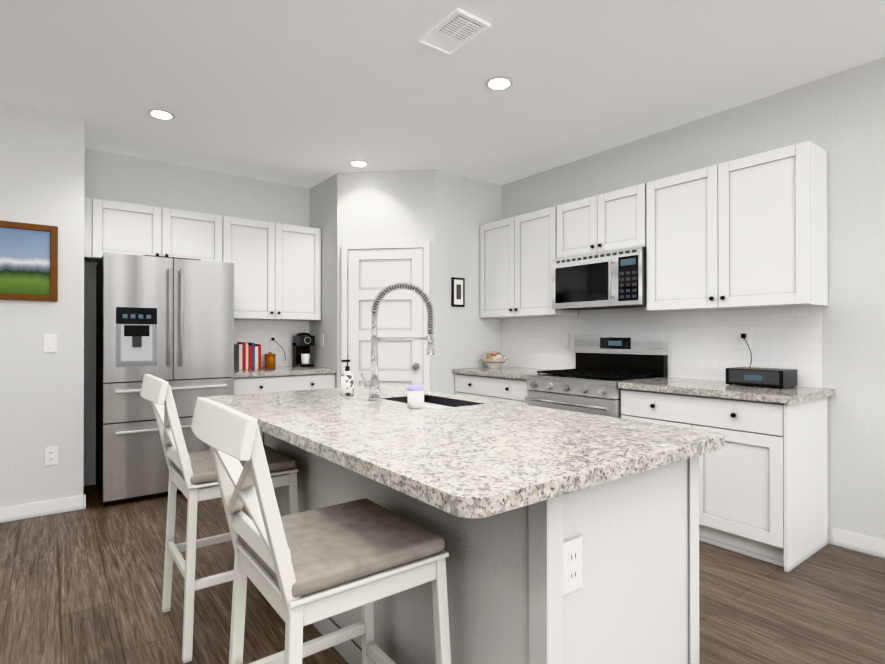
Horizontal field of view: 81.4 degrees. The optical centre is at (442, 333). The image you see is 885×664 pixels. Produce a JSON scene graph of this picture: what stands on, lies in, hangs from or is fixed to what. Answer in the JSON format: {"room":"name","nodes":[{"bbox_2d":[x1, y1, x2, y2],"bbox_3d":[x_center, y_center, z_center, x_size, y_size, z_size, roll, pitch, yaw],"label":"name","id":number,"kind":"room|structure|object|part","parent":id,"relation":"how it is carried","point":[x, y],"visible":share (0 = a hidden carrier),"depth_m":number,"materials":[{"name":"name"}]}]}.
{"room":"kitchen","nodes":[
{"label":"kitchen","id":0,"kind":"room"},
{"bbox_2d":[0,102,84,506],"bbox_3d":[-5.021,-0.147,2.242,5.650,2.760,0.770,0,0,-37],"label":"wall","id":1,"kind":"structure","parent":0,"point":[42,162],"depth_m":3.51,"materials":[{"name":"paint"}]},
{"bbox_2d":[0,220,57,300],"bbox_3d":[-2.936,-0.480,3.326,0.720,0.515,0.030,0,0,-37],"label":"picture frame","id":2,"kind":"object","parent":1,"relation":"attached to","point":[28,261],"visible":0.98,"depth_m":3.45,"materials":[{"name":"brown wood"}]},
{"bbox_2d":[0,494,85,522],"bbox_3d":[-4.784,1.181,1.936,5.664,0.100,0.034,0,0,-37],"label":"baseboard","id":3,"kind":"structure","parent":1,"relation":"attached to","point":[67,504],"depth_m":3.49,"materials":[{"name":"white wood"}]},
{"bbox_2d":[44,335,56,351],"bbox_3d":[-2.687,0.069,3.526,0.072,0.120,0.009,0,0,-37],"label":"switch plate","id":4,"kind":"object","parent":1,"relation":"attached to","point":[50,343],"visible":1,"depth_m":3.52,"materials":[{"name":"white plastic"}]},
{"bbox_2d":[45,446,57,464],"bbox_3d":[-2.680,0.839,3.528,0.072,0.120,0.008,0,0,-37],"label":"electrical outlet","id":5,"kind":"object","parent":1,"relation":"attached to","point":[51,455],"visible":1,"depth_m":3.53,"materials":[{"name":"white plastic"}]},
{"bbox_2d":[83,148,309,485],"bbox_3d":[-2.192,-0.135,4.816,1.970,2.760,0.100,0,0,-37],"label":"wall","id":6,"kind":"structure","parent":0,"point":[110,176],"depth_m":4.54,"materials":[{"name":"paint"}]},
{"bbox_2d":[84,197,222,261],"bbox_3d":[-2.436,-0.817,4.360,1.020,0.460,0.329,0,0,-37],"label":"upper cabinet","id":7,"kind":"object","parent":6,"relation":"attached to","point":[122,228],"visible":0.79,"depth_m":4.22,"materials":[{"name":"white wood"}]},
{"bbox_2d":[234,319,308,366],"bbox_3d":[-1.758,0.099,5.079,0.930,0.466,0.003,0,0,-37],"label":"backsplash","id":8,"kind":"structure","parent":6,"relation":"attached to","point":[261,331],"depth_m":5.13,"materials":[{"name":"tile"}]},
{"bbox_2d":[222,216,320,320],"bbox_3d":[-1.658,-0.589,4.951,0.930,0.910,0.329,0,0,-37],"label":"upper cabinet","id":9,"kind":"object","parent":6,"relation":"attached to","point":[277,271],"visible":0.94,"depth_m":4.83,"materials":[{"name":"white wood"}]},
{"bbox_2d":[269,335,285,360],"bbox_3d":[-1.641,0.145,5.128,0.158,0.256,0.063,0,0,-37],"label":"electrical outlet","id":10,"kind":"object","parent":6,"relation":"attached to","point":[272,340],"visible":0.96,"depth_m":5.12,"materials":[{"name":"white"}]},
{"bbox_2d":[310,169,501,394],"bbox_3d":[-0.391,-0.133,5.306,1.510,2.760,1.300,0,0,-37],"label":"wall","id":11,"kind":"structure","parent":0,"point":[446,214],"depth_m":4.85,"materials":[{"name":"paint"}]},
{"bbox_2d":[320,334,323,345],"bbox_3d":[-1.195,0.067,5.108,0.006,0.120,0.072,0,0,-37],"label":"switch plate","id":12,"kind":"object","parent":11,"relation":"attached to","point":[321,339],"visible":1,"depth_m":5.10,"materials":[{"name":"white plastic"}]},
{"bbox_2d":[341,241,429,390],"bbox_3d":[-0.530,0.199,4.776,0.618,2.092,0.600,0,0,-37],"label":"door","id":13,"kind":"structure","parent":11,"relation":"attached to","point":[370,271],"depth_m":4.78,"materials":[{"name":"white wood"}]},
{"bbox_2d":[451,277,464,306],"bbox_3d":[0.148,-0.392,4.888,0.150,0.275,0.020,0,0,-37],"label":"picture frame","id":14,"kind":"object","parent":11,"relation":"attached to","point":[457,292],"visible":1,"depth_m":4.87,"materials":[{"name":"black"}]},
{"bbox_2d":[0,484,884,663],"bbox_3d":[-0.845,1.245,-0.305,9.220,0.050,9.870,0,0,-37],"label":"floor","id":15,"kind":"structure","parent":0,"point":[83,586],"depth_m":2.37,"materials":[{"name":"brown wood"}]},
{"bbox_2d":[96,252,233,505],"bbox_3d":[-2.252,0.330,4.182,0.890,1.825,0.792,0,0,-37],"label":"fridge","id":16,"kind":"object","parent":15,"relation":"on","point":[170,320],"visible":0.83,"depth_m":3.84,"materials":[{"name":"grey metal"}]},
{"bbox_2d":[140,374,298,662],"bbox_3d":[-0.962,0.699,2.216,0.578,1.068,0.471,0,0,-37],"label":"stool","id":17,"kind":"object","parent":15,"relation":"on","point":[193,478],"visible":0.73,"depth_m":2.03,"materials":[{"name":"wood"}]},
{"bbox_3d":[-0.920,0.560,2.249,0.422,0.040,0.432,0,0,-37],"label":"seat","id":18,"kind":"part","parent":17,"relation":"part of","materials":[{"name":"fabric"}]},
{"bbox_2d":[232,366,335,394],"bbox_3d":[-1.571,0.788,4.812,0.950,0.914,0.644,0,0,-37],"label":"base cabinet","id":19,"kind":"object","parent":15,"relation":"on","point":[267,380],"visible":0.31,"depth_m":4.59,"materials":[{"name":"white wood"}]},
{"bbox_2d":[234,342,260,369],"bbox_3d":[-1.830,0.205,4.825,0.199,0.250,0.180,0,0,-37],"label":"books","id":20,"kind":"object","parent":19,"relation":"on","point":[247,355],"visible":0.98,"depth_m":4.75,"materials":[{"name":"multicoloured paper"}]},
{"bbox_2d":[264,352,275,367],"bbox_3d":[-1.657,0.256,4.944,0.106,0.150,0.106,0,0,-37],"label":"canister","id":21,"kind":"object","parent":19,"relation":"on","point":[270,359],"visible":1,"depth_m":4.90,"materials":[{"name":"orange ceramic"}]},
{"bbox_2d":[293,332,314,366],"bbox_3d":[-1.387,0.160,5.145,0.150,0.343,0.208,0,0,-37],"label":"coffee maker","id":22,"kind":"object","parent":19,"relation":"on","point":[303,342],"visible":1,"depth_m":5.10,"materials":[{"name":"black plastic"}]},
{"bbox_2d":[191,397,450,663],"bbox_3d":[-0.329,0.695,1.366,0.578,1.068,0.471,0,0,-37],"label":"stool","id":23,"kind":"object","parent":15,"relation":"on","point":[300,570],"visible":1,"depth_m":1.27,"materials":[{"name":"wood"}]},
{"bbox_3d":[-0.286,0.556,1.399,0.422,0.040,0.432,0,0,-37],"label":"seat","id":24,"kind":"part","parent":23,"relation":"part of","materials":[{"name":"fabric"}]},
{"bbox_2d":[259,429,698,663],"bbox_3d":[-0.082,0.796,2.170,0.727,0.873,1.988,0,0,-38],"label":"kitchen island","id":25,"kind":"object","parent":15,"relation":"on","point":[637,600],"depth_m":1.40,"materials":[{"name":"wood"}]},
{"bbox_2d":[204,389,663,524],"bbox_3d":[-0.312,0.337,1.989,0.685,0.040,2.075,0,0,-38],"label":"island countertop","id":26,"kind":"structure","parent":25,"relation":"on","point":[463,466],"depth_m":1.40,"materials":[{"name":"beige stone"}]},
{"bbox_2d":[341,360,353,395],"bbox_3d":[-0.493,0.228,2.669,0.065,0.184,0.066,0,0,-38],"label":"soap bottle","id":27,"kind":"object","parent":26,"relation":"on","point":[347,382],"visible":1,"depth_m":2.64,"materials":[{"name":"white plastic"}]},
{"bbox_2d":[361,282,434,400],"bbox_3d":[-0.220,0.034,2.469,0.318,0.569,0.216,0,0,-38],"label":"faucet","id":28,"kind":"object","parent":26,"relation":"on","point":[373,385],"visible":1,"depth_m":2.47,"materials":[{"name":"silver metal"}]},
{"bbox_2d":[407,385,424,407],"bbox_3d":[-0.115,0.271,2.215,0.075,0.092,0.076,0,0,-38],"label":"cup","id":29,"kind":"object","parent":26,"relation":"on","point":[415,396],"visible":1,"depth_m":2.18,"materials":[{"name":"white"}]},
{"bbox_2d":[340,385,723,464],"bbox_3d":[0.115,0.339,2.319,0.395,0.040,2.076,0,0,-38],"label":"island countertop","id":30,"kind":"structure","parent":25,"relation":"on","point":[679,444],"depth_m":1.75,"materials":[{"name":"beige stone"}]},
{"bbox_2d":[388,393,483,408],"bbox_3d":[-0.056,0.450,2.449,0.285,0.255,0.481,0,0,-38],"label":"sink","id":31,"kind":"object","parent":30,"relation":"in","point":[429,398],"depth_m":2.59,"materials":[{"name":"black metal"}]},
{"bbox_2d":[563,536,581,594],"bbox_3d":[0.310,0.553,1.227,0.072,0.120,0.008,0,0,-37],"label":"outlet","id":32,"kind":"object","parent":25,"relation":"attached to","point":[572,564],"visible":1,"depth_m":1.22,"materials":[{"name":"white plastic"}]},
{"bbox_2d":[452,366,549,404],"bbox_3d":[0.638,0.787,4.659,0.644,0.914,0.960,0,0,-37],"label":"base cabinet","id":33,"kind":"object","parent":15,"relation":"on","point":[505,384],"visible":0.21,"depth_m":4.47,"materials":[{"name":"white wood"}]},
{"bbox_2d":[481,350,507,367],"bbox_3d":[0.499,0.246,4.952,0.253,0.169,0.256,0,0,-37],"label":"bowl","id":34,"kind":"object","parent":33,"relation":"on","point":[494,359],"visible":1,"depth_m":4.88,"materials":[{"name":"white ceramic"}]},
{"bbox_2d":[525,334,667,417],"bbox_3d":[1.148,0.621,3.929,0.712,1.240,0.802,0,0,-37],"label":"range","id":35,"kind":"object","parent":15,"relation":"on","point":[606,364],"visible":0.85,"depth_m":3.88,"materials":[{"name":"grey metal"}]},
{"bbox_2d":[618,378,834,571],"bbox_3d":[1.733,0.780,3.220,0.644,0.914,1.015,0,0,-37],"label":"base cabinet","id":36,"kind":"object","parent":15,"relation":"on","point":[763,486],"visible":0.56,"depth_m":2.86,"materials":[{"name":"white wood"}]},
{"bbox_2d":[726,367,796,388],"bbox_3d":[1.963,0.270,3.175,0.223,0.105,0.320,0,0,-37],"label":"radio","id":37,"kind":"object","parent":36,"relation":"on","point":[770,377],"visible":1,"depth_m":3.09,"materials":[{"name":"black plastic"}]},
{"bbox_2d":[0,0,884,188],"bbox_3d":[-0.845,-1.565,-0.291,9.220,0.050,9.870,0,0,-37],"label":"ceiling","id":38,"kind":"structure","parent":0,"point":[309,94],"depth_m":3.00,"materials":[{"name":"paint"}]},
{"bbox_2d":[147,109,174,119],"bbox_3d":[-1.951,-1.518,3.573,0.169,0.006,0.169,0,0,44],"label":"recessed light","id":39,"kind":"object","parent":38,"relation":"in","point":[156,113],"depth_m":3.56,"materials":[{"name":"white"}]},
{"bbox_2d":[349,160,367,166],"bbox_3d":[-0.746,-1.513,4.590,0.169,0.006,0.169,0,0,29],"label":"recessed light","id":40,"kind":"object","parent":38,"relation":"in","point":[357,163],"depth_m":4.58,"materials":[{"name":"white"}]},
{"bbox_2d":[418,8,490,54],"bbox_3d":[0.056,-1.517,2.603,0.210,0.016,0.325,0,0,-37],"label":"ceiling vent","id":41,"kind":"object","parent":38,"relation":"in","point":[455,30],"visible":0.98,"depth_m":2.58,"materials":[{"name":"white metal"}]},
{"bbox_2d":[485,76,512,90],"bbox_3d":[0.344,-1.520,3.133,0.169,0.006,0.169,0,0,14],"label":"recessed light","id":42,"kind":"object","parent":38,"relation":"in","point":[498,83],"depth_m":3.12,"materials":[{"name":"white"}]},
{"bbox_2d":[502,57,884,539],"bbox_3d":[2.784,-0.146,2.463,0.100,2.760,9.870,0,0,-37],"label":"wall","id":43,"kind":"structure","parent":0,"point":[839,117],"depth_m":3.00,"materials":[{"name":"paint"}]},
{"bbox_2d":[480,206,578,318],"bbox_3d":[0.764,-0.610,4.761,0.329,0.910,0.960,0,0,-37],"label":"upper cabinet","id":44,"kind":"object","parent":43,"relation":"attached to","point":[518,254],"visible":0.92,"depth_m":4.63,"materials":[{"name":"white wood"}]},
{"bbox_2d":[563,333,569,345],"bbox_3d":[1.101,0.054,4.580,0.008,0.120,0.072,0,0,-37],"label":"electrical outlet","id":45,"kind":"object","parent":43,"relation":"attached to","point":[566,339],"visible":1,"depth_m":4.57,"materials":[{"name":"white plastic"}]},
{"bbox_2d":[557,183,645,258],"bbox_3d":[1.303,-0.841,4.054,0.329,0.455,0.806,0,0,-37],"label":"upper cabinet","id":46,"kind":"object","parent":43,"relation":"attached to","point":[610,221],"visible":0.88,"depth_m":3.92,"materials":[{"name":"white wood"}]},
{"bbox_2d":[552,247,646,309],"bbox_3d":[1.267,-0.406,4.024,0.417,0.405,0.802,0,0,-37],"label":"microwave","id":47,"kind":"object","parent":46,"relation":"attached to","point":[615,279],"visible":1,"depth_m":3.88,"materials":[{"name":"grey metal"}]},
{"bbox_2d":[502,306,821,387],"bbox_3d":[1.432,0.055,4.154,0.003,0.546,2.730,0,0,-37],"label":"backsplash","id":48,"kind":"structure","parent":43,"relation":"attached to","point":[703,345],"depth_m":3.65,"materials":[{"name":"tile"}]},
{"bbox_2d":[646,141,827,311],"bbox_3d":[1.849,-0.617,3.334,0.329,0.910,0.985,0,0,-37],"label":"upper cabinet","id":49,"kind":"object","parent":43,"relation":"attached to","point":[749,232],"visible":1,"depth_m":3.14,"materials":[{"name":"white wood"}]},
{"bbox_2d":[739,330,751,365],"bbox_3d":[1.987,0.126,3.378,0.053,0.297,0.098,0,0,-37],"label":"electrical outlet","id":50,"kind":"object","parent":43,"relation":"attached to","point":[744,338],"visible":0.88,"depth_m":3.39,"materials":[{"name":"white"}]},
{"bbox_2d":[828,526,884,558],"bbox_3d":[3.990,1.175,0.777,0.014,0.100,5.735,0,0,-37],"label":"baseboard","id":51,"kind":"structure","parent":43,"relation":"attached to","point":[869,545],"depth_m":2.92,"materials":[{"name":"white wood"}]}
]}

